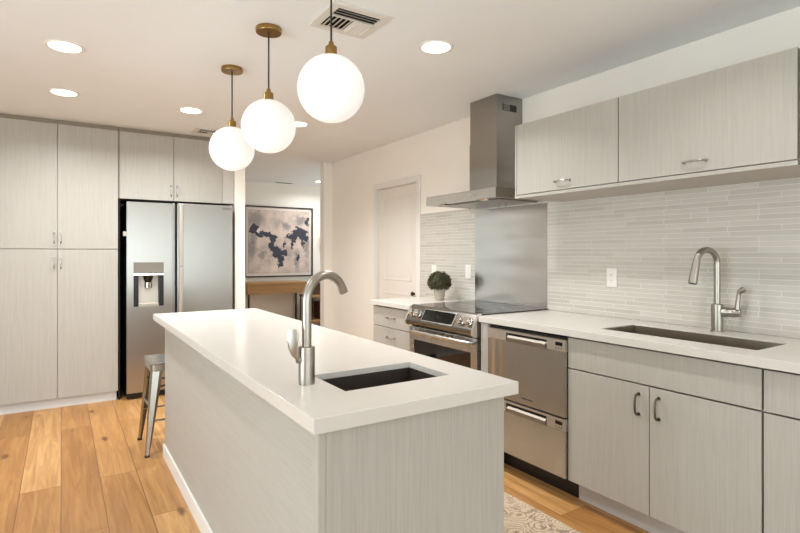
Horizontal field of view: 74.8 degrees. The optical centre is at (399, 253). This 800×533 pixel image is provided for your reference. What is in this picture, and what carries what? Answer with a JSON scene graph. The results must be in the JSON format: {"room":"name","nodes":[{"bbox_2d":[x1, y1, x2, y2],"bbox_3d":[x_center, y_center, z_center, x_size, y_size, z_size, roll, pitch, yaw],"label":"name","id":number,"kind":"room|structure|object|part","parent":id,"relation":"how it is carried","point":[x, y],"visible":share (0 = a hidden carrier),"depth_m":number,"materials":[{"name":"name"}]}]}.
{"room":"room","nodes":[
{"label":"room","id":0,"kind":"room"},
{"bbox_2d":[227,168,244,308],"bbox_3d":[-1.813,0.083,5.569,0.104,2.440,0.780,0,0,-33],"label":"wall partition","id":1,"kind":"structure","parent":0,"point":[239,176],"depth_m":5.24,"materials":[{"name":"paint"}]},
{"bbox_2d":[245,181,319,324],"bbox_3d":[-2.054,0.083,8.510,4.200,2.440,0.120,0,0,-33],"label":"wall","id":2,"kind":"structure","parent":0,"point":[256,193],"depth_m":8.56,"materials":[{"name":"paint"}]},
{"bbox_2d":[245,205,312,277],"bbox_3d":[-1.948,-0.193,8.479,1.142,1.134,0.043,0,0,-33],"label":"framed painting","id":3,"kind":"object","parent":2,"relation":"attached to","point":[278,240],"visible":0.89,"depth_m":8.45,"materials":[{"name":"paper"}]},
{"bbox_2d":[0,385,649,532],"bbox_3d":[-0.465,1.333,2.558,8.200,0.060,12.000,0,0,-33],"label":"floor","id":4,"kind":"structure","parent":0,"point":[81,468],"depth_m":2.95,"materials":[{"name":"brown wood"}]},
{"bbox_2d":[0,113,117,414],"bbox_3d":[-3.061,0.083,4.682,0.905,2.439,0.702,0,0,-33],"label":"pantry cabinet","id":5,"kind":"object","parent":4,"relation":"on","point":[59,178],"visible":1,"depth_m":4.43,"materials":[{"name":"grey laminate"}]},
{"bbox_3d":[-3.086,-0.569,4.304,0.448,1.053,0.020,0,0,-33],"label":"door","id":6,"kind":"part","parent":5,"relation":"part of","materials":[{"name":"grey laminate"}]},
{"bbox_3d":[-3.086,0.592,4.304,0.448,1.257,0.020,0,0,-33],"label":"door","id":7,"kind":"part","parent":5,"relation":"part of","materials":[{"name":"grey laminate"}]},
{"bbox_3d":[-2.706,-0.569,4.550,0.449,1.053,0.020,0,0,-33],"label":"door","id":8,"kind":"part","parent":5,"relation":"part of","materials":[{"name":"grey laminate"}]},
{"bbox_3d":[-2.706,0.592,4.550,0.449,1.257,0.020,0,0,-33],"label":"door","id":9,"kind":"part","parent":5,"relation":"part of","materials":[{"name":"grey laminate"}]},
{"bbox_2d":[137,354,164,457],"bbox_3d":[-1.563,1.006,3.610,0.404,0.592,0.404,0,0,-33],"label":"counter stool","id":10,"kind":"object","parent":4,"relation":"on","point":[154,364],"visible":0.48,"depth_m":3.41,"materials":[{"name":"metal"}]},
{"bbox_3d":[-1.778,1.016,3.656,0.113,0.548,0.093,0,0,12],"label":"leg","id":11,"kind":"part","parent":10,"relation":"part of","materials":[{"name":"metal"}]},
{"bbox_3d":[-1.609,1.016,3.396,0.093,0.548,0.113,0,0,12],"label":"leg","id":12,"kind":"part","parent":10,"relation":"part of","materials":[{"name":"metal"}]},
{"bbox_3d":[-1.563,0.739,3.610,0.330,0.057,0.330,0,0,-33],"label":"seat","id":13,"kind":"part","parent":10,"relation":"part of","materials":[{"name":"metal"}]},
{"bbox_2d":[116,127,233,399],"bbox_3d":[-2.252,0.083,5.206,1.017,2.439,0.702,0,0,-33],"label":"tall cabinet","id":14,"kind":"object","parent":4,"relation":"on","point":[154,166],"visible":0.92,"depth_m":4.89,"materials":[{"name":"grey laminate"}]},
{"bbox_3d":[-2.683,0.403,4.946,0.010,1.800,0.660,0,0,-33],"label":"panel","id":15,"kind":"part","parent":14,"relation":"part of","materials":[{"name":"beige wood"}]},
{"bbox_3d":[-2.317,-0.795,4.802,0.444,0.601,0.020,0,0,-33],"label":"door","id":16,"kind":"part","parent":14,"relation":"part of","materials":[{"name":"grey laminate"}]},
{"bbox_3d":[-1.942,-0.795,5.045,0.442,0.601,0.020,0,0,-33],"label":"door","id":17,"kind":"part","parent":14,"relation":"part of","materials":[{"name":"grey laminate"}]},
{"bbox_2d":[120,201,232,398],"bbox_3d":[-2.229,0.414,5.171,0.954,1.764,0.756,0,0,-33],"label":"refrigerator","id":18,"kind":"object","parent":4,"relation":"on","point":[178,258],"visible":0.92,"depth_m":4.82,"materials":[{"name":"silver metal"}]},
{"bbox_3d":[-2.287,0.286,4.755,0.068,0.052,0.068,0,0,-33],"label":"dispenser lever","id":19,"kind":"part","parent":18,"relation":"part of","materials":[{"name":"silver metal"}]},
{"bbox_3d":[-2.270,0.187,4.730,0.254,0.021,0.052,0,0,-33],"label":"dispenser trim","id":20,"kind":"part","parent":18,"relation":"part of","materials":[{"name":"silver metal"}]},
{"bbox_3d":[-2.269,0.390,4.766,0.398,1.705,0.068,0,0,-33],"label":"door","id":21,"kind":"part","parent":18,"relation":"part of","materials":[{"name":"metal"}]},
{"bbox_3d":[-2.272,0.126,4.733,0.248,0.097,0.024,0,0,-33],"label":"dispenser panel","id":22,"kind":"part","parent":18,"relation":"part of","materials":[{"name":"grey plastic"}]},
{"bbox_3d":[-1.872,0.388,5.023,0.508,1.710,0.068,0,0,-33],"label":"door","id":23,"kind":"part","parent":18,"relation":"part of","materials":[{"name":"metal"}]},
{"bbox_2d":[245,280,306,319],"bbox_3d":[-1.981,0.872,8.200,0.955,0.862,0.440,0,0,-33],"label":"console table","id":24,"kind":"object","parent":4,"relation":"on","point":[295,286],"visible":0.56,"depth_m":8.02,"materials":[{"name":"brown wood"}]},
{"bbox_3d":[-1.709,0.958,8.602,0.024,0.690,0.024,0,0,-33],"label":"leg","id":25,"kind":"part","parent":24,"relation":"part of","materials":[{"name":"metal"}]},
{"bbox_2d":[300,294,319,323],"bbox_3d":[-1.186,0.983,8.732,0.900,0.640,0.350,0,0,-33],"label":"shelf","id":26,"kind":"object","parent":4,"relation":"on","point":[313,319],"visible":0.19,"depth_m":8.58,"materials":[{"name":"brown wood"}]},
{"bbox_2d":[306,283,319,294],"bbox_3d":[-1.305,0.574,8.655,0.519,0.176,0.313,0,0,-33],"label":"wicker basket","id":27,"kind":"object","parent":26,"relation":"on","point":[316,291],"visible":0.02,"depth_m":8.46,"materials":[{"name":"brown wicker"}]},
{"bbox_2d":[313,300,319,318],"bbox_3d":[-1.191,0.923,8.728,0.430,0.276,0.312,0,0,-33],"label":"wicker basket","id":28,"kind":"object","parent":26,"relation":"on","point":[316,303],"visible":0.23,"depth_m":8.64,"materials":[{"name":"brown wicker"}]},
{"bbox_2d":[163,329,503,532],"bbox_3d":[-0.615,0.865,2.469,0.612,0.876,2.484,0,0,-33],"label":"kitchen island","id":29,"kind":"object","parent":4,"relation":"on","point":[238,463],"visible":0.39,"depth_m":1.54,"materials":[{"name":"grey laminate"}]},
{"bbox_3d":[-0.852,1.260,2.334,0.012,0.085,2.453,0,0,-33],"label":"baseboard","id":30,"kind":"part","parent":29,"relation":"part of","materials":[{"name":"white paint"}]},
{"bbox_3d":[-0.838,0.865,2.341,0.018,0.876,2.450,0,0,-33],"label":"panel","id":31,"kind":"part","parent":29,"relation":"part of","materials":[{"name":"grey laminate"}]},
{"bbox_3d":[-0.197,0.865,1.278,0.021,0.876,0.030,0,0,-33],"label":"corner post","id":32,"kind":"part","parent":29,"relation":"part of","materials":[{"name":"grey laminate"}]},
{"bbox_2d":[153,308,517,434],"bbox_3d":[-0.617,0.407,2.487,0.670,0.038,2.564,0,0,-33],"label":"island countertop","id":33,"kind":"structure","parent":29,"relation":"on","point":[250,345],"depth_m":1.77,"materials":[{"name":"white stone"}]},
{"bbox_2d":[287,271,347,384],"bbox_3d":[-0.242,0.220,1.608,0.049,0.336,0.221,0,0,42],"label":"faucet","id":34,"kind":"object","parent":33,"relation":"on","point":[304,355],"visible":1,"depth_m":1.55,"materials":[{"name":"silver metal"}]},
{"bbox_3d":[-0.312,0.268,1.547,0.040,0.089,0.022,0,0,8],"label":"lever","id":35,"kind":"part","parent":34,"relation":"part of","materials":[{"name":"silver metal"}]},
{"bbox_3d":[-0.231,0.165,1.625,0.028,0.226,0.180,0,0,40],"label":"spout","id":36,"kind":"part","parent":34,"relation":"part of","materials":[{"name":"silver metal"}]},
{"bbox_2d":[323,367,436,390],"bbox_3d":[-0.060,0.514,1.682,0.382,0.210,0.243,0,0,-33],"label":"prep sink","id":37,"kind":"object","parent":33,"relation":"in","point":[354,382],"visible":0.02,"depth_m":1.80,"materials":[{"name":"black metal"}]},
{"bbox_3d":[0.063,0.865,1.440,0.590,0.876,0.020,0,0,-33],"label":"panel","id":38,"kind":"part","parent":29,"relation":"part of","materials":[{"name":"grey laminate"}]},
{"bbox_2d":[373,305,413,350],"bbox_3d":[0.175,0.868,4.349,0.655,0.870,0.580,0,0,-33],"label":"base cabinet","id":39,"kind":"object","parent":4,"relation":"on","point":[390,328],"visible":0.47,"depth_m":4.19,"materials":[{"name":"grey laminate"}]},
{"bbox_3d":[-0.060,0.673,4.197,0.020,0.147,0.576,0,0,-33],"label":"drawer","id":40,"kind":"part","parent":39,"relation":"part of","materials":[{"name":"grey laminate"}]},
{"bbox_3d":[-0.060,0.515,4.197,0.020,0.158,0.576,0,0,-33],"label":"drawer","id":41,"kind":"part","parent":39,"relation":"part of","materials":[{"name":"grey laminate"}]},
{"bbox_2d":[370,296,467,309],"bbox_3d":[0.178,0.407,4.360,0.645,0.037,0.602,0,0,-33],"label":"countertop","id":42,"kind":"structure","parent":39,"relation":"on","point":[400,303],"depth_m":4.29,"materials":[{"name":"white stone"}]},
{"bbox_2d":[427,271,451,299],"bbox_3d":[0.332,0.264,4.394,0.218,0.248,0.214,0,0,-33],"label":"potted topiary","id":43,"kind":"object","parent":42,"relation":"on","point":[439,282],"visible":1,"depth_m":4.34,"materials":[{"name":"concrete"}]},
{"bbox_2d":[433,289,445,299],"bbox_3d":[0.331,0.338,4.392,0.110,0.100,0.110,0,0,-33],"label":"pot","id":44,"kind":"object","parent":43,"relation":"on","point":[439,294],"depth_m":4.35,"materials":[{"name":"ceramic"}]},
{"bbox_2d":[405,300,547,370],"bbox_3d":[0.522,0.841,3.761,0.712,0.924,0.769,0,0,-33],"label":"range","id":45,"kind":"object","parent":4,"relation":"on","point":[450,332],"visible":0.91,"depth_m":3.57,"materials":[{"name":"silver metal"}]},
{"bbox_3d":[0.085,0.430,3.855,0.057,0.064,0.062,0,0,-33],"label":"knob","id":46,"kind":"part","parent":45,"relation":"part of","materials":[{"name":"silver metal"}]},
{"bbox_3d":[0.126,0.430,3.792,0.057,0.064,0.062,0,0,-33],"label":"knob","id":47,"kind":"part","parent":45,"relation":"part of","materials":[{"name":"silver metal"}]},
{"bbox_3d":[0.263,0.436,3.600,0.051,0.085,0.358,0,0,-33],"label":"display frame","id":48,"kind":"part","parent":45,"relation":"part of","materials":[{"name":"silver metal"}]},
{"bbox_3d":[0.281,0.451,3.605,0.081,0.140,0.729,0,0,-33],"label":"control panel","id":49,"kind":"part","parent":45,"relation":"part of","materials":[{"name":"metal"}]},
{"bbox_3d":[0.387,0.430,3.389,0.057,0.064,0.062,0,0,-33],"label":"knob","id":50,"kind":"part","parent":45,"relation":"part of","materials":[{"name":"silver metal"}]},
{"bbox_3d":[0.428,0.430,3.325,0.057,0.064,0.062,0,0,-33],"label":"knob","id":51,"kind":"part","parent":45,"relation":"part of","materials":[{"name":"silver metal"}]},
{"bbox_2d":[415,300,547,314],"bbox_3d":[0.565,0.384,3.789,0.610,0.008,0.769,0,0,-33],"label":"cooktop","id":52,"kind":"object","parent":45,"relation":"in","point":[473,307],"depth_m":3.70,"materials":[{"name":"black glass"}]},
{"bbox_2d":[481,322,495,372],"bbox_3d":[0.790,0.866,3.420,0.633,0.874,0.064,0,0,-33],"label":"filler panel","id":53,"kind":"object","parent":4,"relation":"on","point":[484,326],"visible":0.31,"depth_m":3.25,"materials":[{"name":"grey laminate"}]},
{"bbox_2d":[488,325,578,497],"bbox_3d":[0.957,0.872,3.137,0.623,0.862,0.588,0,0,-33],"label":"dishwasher","id":54,"kind":"object","parent":4,"relation":"on","point":[536,417],"visible":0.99,"depth_m":2.92,"materials":[{"name":"silver metal"}]},
{"bbox_3d":[0.710,0.685,2.977,0.022,0.343,0.588,0,0,-33],"label":"drawer","id":55,"kind":"part","parent":54,"relation":"part of","materials":[{"name":"metal"}]},
{"bbox_3d":[0.710,1.052,2.977,0.022,0.245,0.588,0,0,-33],"label":"drawer","id":56,"kind":"part","parent":54,"relation":"part of","materials":[{"name":"metal"}]},
{"bbox_2d":[504,492,579,532],"bbox_3d":[0.369,1.298,2.443,0.775,0.009,3.000,0,0,-33],"label":"rug","id":57,"kind":"object","parent":4,"relation":"on","point":[519,517],"visible":0.09,"depth_m":2.54,"materials":[{"name":"beige fabric"}]},
{"bbox_2d":[568,337,765,532],"bbox_3d":[1.365,0.868,2.512,0.655,0.870,0.902,0,0,-33],"label":"base cabinet","id":58,"kind":"object","parent":4,"relation":"on","point":[659,442],"visible":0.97,"depth_m":2.29,"materials":[{"name":"grey laminate"}]},
{"bbox_3d":[1.006,0.890,2.549,0.020,0.581,0.446,0,0,-33],"label":"door","id":59,"kind":"part","parent":58,"relation":"part of","materials":[{"name":"grey laminate"}]},
{"bbox_3d":[1.078,0.688,2.387,0.037,0.108,0.016,0,0,-33],"label":"handle","id":60,"kind":"part","parent":58,"relation":"part of","materials":[{"name":"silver metal"}]},
{"bbox_2d":[478,310,799,373],"bbox_3d":[1.387,0.407,2.492,0.645,0.037,2.297,0,0,-33],"label":"countertop","id":61,"kind":"structure","parent":58,"relation":"on","point":[786,358],"depth_m":2.50,"materials":[{"name":"white stone"}]},
{"bbox_2d":[604,325,784,367],"bbox_3d":[1.364,0.504,2.498,0.292,0.220,0.729,0,0,-33],"label":"sink basin","id":62,"kind":"object","parent":61,"relation":"in","point":[681,335],"visible":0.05,"depth_m":2.57,"materials":[{"name":"metal"}]},
{"bbox_2d":[688,247,746,332],"bbox_3d":[1.548,0.177,2.588,0.269,0.423,0.116,0,0,5],"label":"faucet","id":63,"kind":"object","parent":61,"relation":"on","point":[718,311],"visible":1,"depth_m":2.59,"materials":[{"name":"silver metal"}]},
{"bbox_3d":[1.519,0.110,2.590,0.164,0.288,0.030,0,0,-19],"label":"spout","id":64,"kind":"part","parent":63,"relation":"part of","materials":[{"name":"silver metal"}]},
{"bbox_3d":[1.654,0.224,2.545,0.052,0.130,0.029,0,0,41],"label":"lever","id":65,"kind":"part","parent":63,"relation":"part of","materials":[{"name":"silver metal"}]},
{"bbox_3d":[1.130,0.688,2.306,0.037,0.108,0.016,0,0,-33],"label":"handle","id":66,"kind":"part","parent":58,"relation":"part of","materials":[{"name":"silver metal"}]},
{"bbox_3d":[1.129,0.514,2.359,0.020,0.156,0.898,0,0,-33],"label":"panel","id":67,"kind":"part","parent":58,"relation":"part of","materials":[{"name":"grey laminate"}]},
{"bbox_3d":[1.252,0.890,2.170,0.020,0.581,0.448,0,0,-33],"label":"door","id":68,"kind":"part","parent":58,"relation":"part of","materials":[{"name":"grey laminate"}]},
{"bbox_2d":[764,369,799,532],"bbox_3d":[1.805,0.868,1.831,0.655,0.870,0.712,0,0,-33],"label":"base cabinet","id":69,"kind":"object","parent":4,"relation":"on","point":[781,388],"visible":0.98,"depth_m":1.93,"materials":[{"name":"grey laminate"}]},
{"bbox_3d":[1.570,0.514,1.679,0.020,0.156,0.708,0,0,-33],"label":"drawer","id":70,"kind":"part","parent":69,"relation":"part of","materials":[{"name":"grey laminate"}]},
{"bbox_2d":[320,162,331,328],"bbox_3d":[-0.024,0.083,7.156,2.263,2.440,0.120,0,0,-33],"label":"wall","id":71,"kind":"structure","parent":0,"point":[325,167],"depth_m":6.52,"materials":[{"name":"paint"}]},
{"bbox_2d":[0,0,799,186],"bbox_3d":[-0.465,-1.167,2.558,8.200,0.060,12.000,0,0,-33],"label":"ceiling","id":72,"kind":"structure","parent":0,"point":[142,61],"depth_m":3.00,"materials":[{"name":"paint"}]},
{"bbox_2d":[47,88,79,96],"bbox_3d":[-2.371,-1.135,3.694,0.194,0.006,0.194,0,0,-33],"label":"recessed light","id":73,"kind":"object","parent":72,"relation":"in","point":[56,91],"visible":1,"depth_m":3.68,"materials":[{"name":"white plastic"}]},
{"bbox_2d":[43,39,84,53],"bbox_3d":[-1.840,-1.135,2.873,0.194,0.006,0.194,0,0,-33],"label":"recessed light","id":74,"kind":"object","parent":72,"relation":"in","point":[63,46],"visible":1,"depth_m":2.86,"materials":[{"name":"white plastic"}]},
{"bbox_2d":[178,107,203,113],"bbox_3d":[-1.658,-1.135,4.155,0.194,0.006,0.194,0,0,-33],"label":"recessed light","id":75,"kind":"object","parent":72,"relation":"in","point":[190,110],"visible":1,"depth_m":4.14,"materials":[{"name":"white plastic"}]},
{"bbox_2d":[191,127,217,135],"bbox_3d":[-1.777,-1.130,4.871,0.270,0.014,0.250,0,0,-33],"label":"ceiling vent","id":76,"kind":"object","parent":72,"relation":"in","point":[198,130],"visible":0.58,"depth_m":4.82,"materials":[{"name":"metal"}]},
{"bbox_2d":[209,64,254,170],"bbox_3d":[-1.029,-0.823,3.207,0.268,0.630,0.268,0,0,-33],"label":"pendant lamp","id":77,"kind":"object","parent":72,"relation":"hanging from","point":[229,149],"visible":0.91,"depth_m":3.12,"materials":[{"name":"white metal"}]},
{"bbox_3d":[-1.029,-0.641,3.207,0.268,0.267,0.268,0,0,-33],"label":"lamp shade","id":78,"kind":"part","parent":77,"relation":"part of","materials":[{"name":"white glass"}]},
{"bbox_3d":[-1.029,-0.972,3.207,0.008,0.282,0.008,0,0,-33],"label":"cord","id":79,"kind":"part","parent":77,"relation":"part of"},
{"bbox_2d":[241,23,295,153],"bbox_3d":[-0.662,-0.823,2.641,0.268,0.630,0.268,0,0,-33],"label":"pendant lamp","id":80,"kind":"object","parent":72,"relation":"hanging from","point":[268,126],"visible":1,"depth_m":2.56,"materials":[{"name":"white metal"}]},
{"bbox_3d":[-0.662,-0.641,2.641,0.268,0.267,0.268,0,0,-33],"label":"lamp shade","id":81,"kind":"part","parent":80,"relation":"part of","materials":[{"name":"white glass"}]},
{"bbox_3d":[-0.662,-0.972,2.641,0.008,0.282,0.008,0,0,-33],"label":"cord","id":82,"kind":"part","parent":80,"relation":"part of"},
{"bbox_2d":[295,121,308,126],"bbox_3d":[-0.894,-1.135,4.591,0.194,0.006,0.194,0,0,-33],"label":"recessed light","id":83,"kind":"object","parent":72,"relation":"in","point":[298,123],"visible":0.56,"depth_m":4.59,"materials":[{"name":"white plastic"}]},
{"bbox_2d":[297,0,364,122],"bbox_3d":[-0.276,-0.832,2.099,0.268,0.611,0.268,0,0,-33],"label":"pendant lamp","id":84,"kind":"object","parent":72,"relation":"hanging from","point":[330,87],"visible":1,"depth_m":2.01,"materials":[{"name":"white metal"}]},
{"bbox_3d":[-0.276,-0.660,2.099,0.268,0.267,0.268,0,0,-33],"label":"lamp shade","id":85,"kind":"part","parent":84,"relation":"part of","materials":[{"name":"white glass"}]},
{"bbox_3d":[-0.276,-0.981,2.099,0.008,0.263,0.008,0,0,-33],"label":"cord","id":86,"kind":"part","parent":84,"relation":"part of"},
{"bbox_2d":[309,1,391,38],"bbox_3d":[-0.244,-1.130,2.556,0.308,0.014,0.292,0,0,-33],"label":"ceiling vent","id":87,"kind":"object","parent":72,"relation":"in","point":[349,20],"visible":0.98,"depth_m":2.54,"materials":[{"name":"metal"}]},
{"bbox_2d":[418,40,453,53],"bbox_3d":[0.198,-1.135,2.881,0.194,0.006,0.194,0,0,-33],"label":"recessed light","id":88,"kind":"object","parent":72,"relation":"in","point":[432,46],"visible":1,"depth_m":2.87,"materials":[{"name":"white glass"}]},
{"bbox_2d":[332,6,799,340],"bbox_3d":[1.774,0.083,2.614,0.120,2.440,9.460,0,0,-33],"label":"wall","id":89,"kind":"structure","parent":0,"point":[440,155],"depth_m":4.61,"materials":[{"name":"paint"}]},
{"bbox_2d":[374,175,420,298],"bbox_3d":[-0.010,0.278,5.320,0.094,2.050,0.867,0,0,-33],"label":"trim","id":90,"kind":"structure","parent":89,"relation":"attached to","point":[416,179],"depth_m":5.43,"materials":[{"name":"white paint"}]},
{"bbox_2d":[380,183,415,298],"bbox_3d":[-0.018,0.306,5.313,0.075,1.976,0.732,0,0,-33],"label":"door","id":91,"kind":"structure","parent":89,"relation":"in","point":[397,204],"depth_m":5.31,"materials":[{"name":"paint"}]},
{"bbox_3d":[-0.028,0.278,5.325,0.006,1.730,0.500,0,0,-33],"label":"panel","id":92,"kind":"part","parent":91,"relation":"part of","materials":[{"name":"paint"}]},
{"bbox_2d":[426,94,544,211],"bbox_3d":[0.616,-0.728,3.828,0.504,0.818,0.767,0,0,-33],"label":"range hood","id":93,"kind":"object","parent":89,"relation":"attached to","point":[494,118],"visible":0.94,"depth_m":3.78,"materials":[{"name":"metal"}]},
{"bbox_2d":[503,103,516,112],"bbox_3d":[0.792,-1.052,3.778,0.136,0.048,0.006,0,0,-33],"label":"grille","id":94,"kind":"object","parent":93,"relation":"attached to","point":[507,107],"depth_m":3.78,"materials":[{"name":"metal"}]},
{"bbox_2d":[515,97,663,201],"bbox_3d":[1.095,-0.578,3.115,0.477,0.460,0.730,0,0,-33],"label":"upper cabinet","id":95,"kind":"object","parent":89,"relation":"attached to","point":[573,155],"visible":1,"depth_m":2.97,"materials":[{"name":"grey laminate"}]},
{"bbox_3d":[0.915,-0.587,3.426,0.440,0.442,0.014,0,0,-33],"label":"panel","id":96,"kind":"part","parent":95,"relation":"part of","materials":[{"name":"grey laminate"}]},
{"bbox_3d":[0.915,-0.416,2.987,0.037,0.016,0.116,0,0,-33],"label":"handle","id":97,"kind":"part","parent":95,"relation":"part of","materials":[{"name":"silver metal"}]},
{"bbox_3d":[0.934,-0.356,3.011,0.020,0.017,0.730,0,0,-33],"label":"rail","id":98,"kind":"part","parent":95,"relation":"part of","materials":[{"name":"grey laminate"}]},
{"bbox_3d":[0.938,-0.589,3.005,0.020,0.438,0.712,0,0,-33],"label":"door","id":99,"kind":"part","parent":95,"relation":"part of","materials":[{"name":"grey laminate"}]},
{"bbox_2d":[420,177,799,337],"bbox_3d":[1.401,0.465,3.073,0.008,1.675,4.436,0,0,-33],"label":"wall tile","id":100,"kind":"structure","parent":89,"relation":"attached to","point":[652,240],"depth_m":2.94,"materials":[{"name":"tile"}]},
{"bbox_2d":[432,265,436,273],"bbox_3d":[0.309,0.160,4.744,0.009,0.115,0.070,0,0,-33],"label":"wall outlet","id":101,"kind":"object","parent":100,"relation":"attached to","point":[434,267],"visible":0.55,"depth_m":4.74,"materials":[{"name":"white plastic"}]},
{"bbox_2d":[465,265,470,278],"bbox_3d":[0.566,0.148,4.346,0.009,0.116,0.070,0,0,-33],"label":"light switch","id":102,"kind":"object","parent":100,"relation":"attached to","point":[467,267],"visible":1,"depth_m":4.34,"materials":[{"name":"white plastic"}]},
{"bbox_2d":[475,203,546,307],"bbox_3d":[0.822,0.013,3.964,0.008,0.731,0.756,0,0,-33],"label":"sheet","id":103,"kind":"object","parent":100,"relation":"attached to","point":[511,242],"visible":0.86,"depth_m":3.93,"materials":[{"name":"metal"}]},
{"bbox_2d":[607,268,616,286],"bbox_3d":[1.299,0.146,3.214,0.009,0.116,0.070,0,0,-33],"label":"wall outlet","id":104,"kind":"object","parent":100,"relation":"attached to","point":[611,272],"visible":1,"depth_m":3.21,"materials":[{"name":"white plastic"}]},
{"bbox_2d":[609,272,613,282],"bbox_3d":[1.297,0.146,3.212,0.002,0.068,0.034,0,0,-33],"label":"receptacle","id":105,"kind":"object","parent":104,"relation":"attached to","point":[611,274],"depth_m":3.21,"materials":[{"name":"grey plastic"}]},
{"bbox_2d":[618,47,799,190],"bbox_3d":[1.507,-0.578,2.478,0.477,0.460,0.784,0,0,-33],"label":"upper cabinet","id":106,"kind":"object","parent":89,"relation":"attached to","point":[739,123],"visible":1,"depth_m":2.31,"materials":[{"name":"grey laminate"}]},
{"bbox_3d":[1.322,-0.416,2.359,0.037,0.016,0.116,0,0,-33],"label":"handle","id":107,"kind":"part","parent":106,"relation":"part of","materials":[{"name":"silver metal"}]},
{"bbox_3d":[1.346,-0.356,2.374,0.020,0.017,0.784,0,0,-33],"label":"rail","id":108,"kind":"part","parent":106,"relation":"part of","materials":[{"name":"grey laminate"}]}
]}

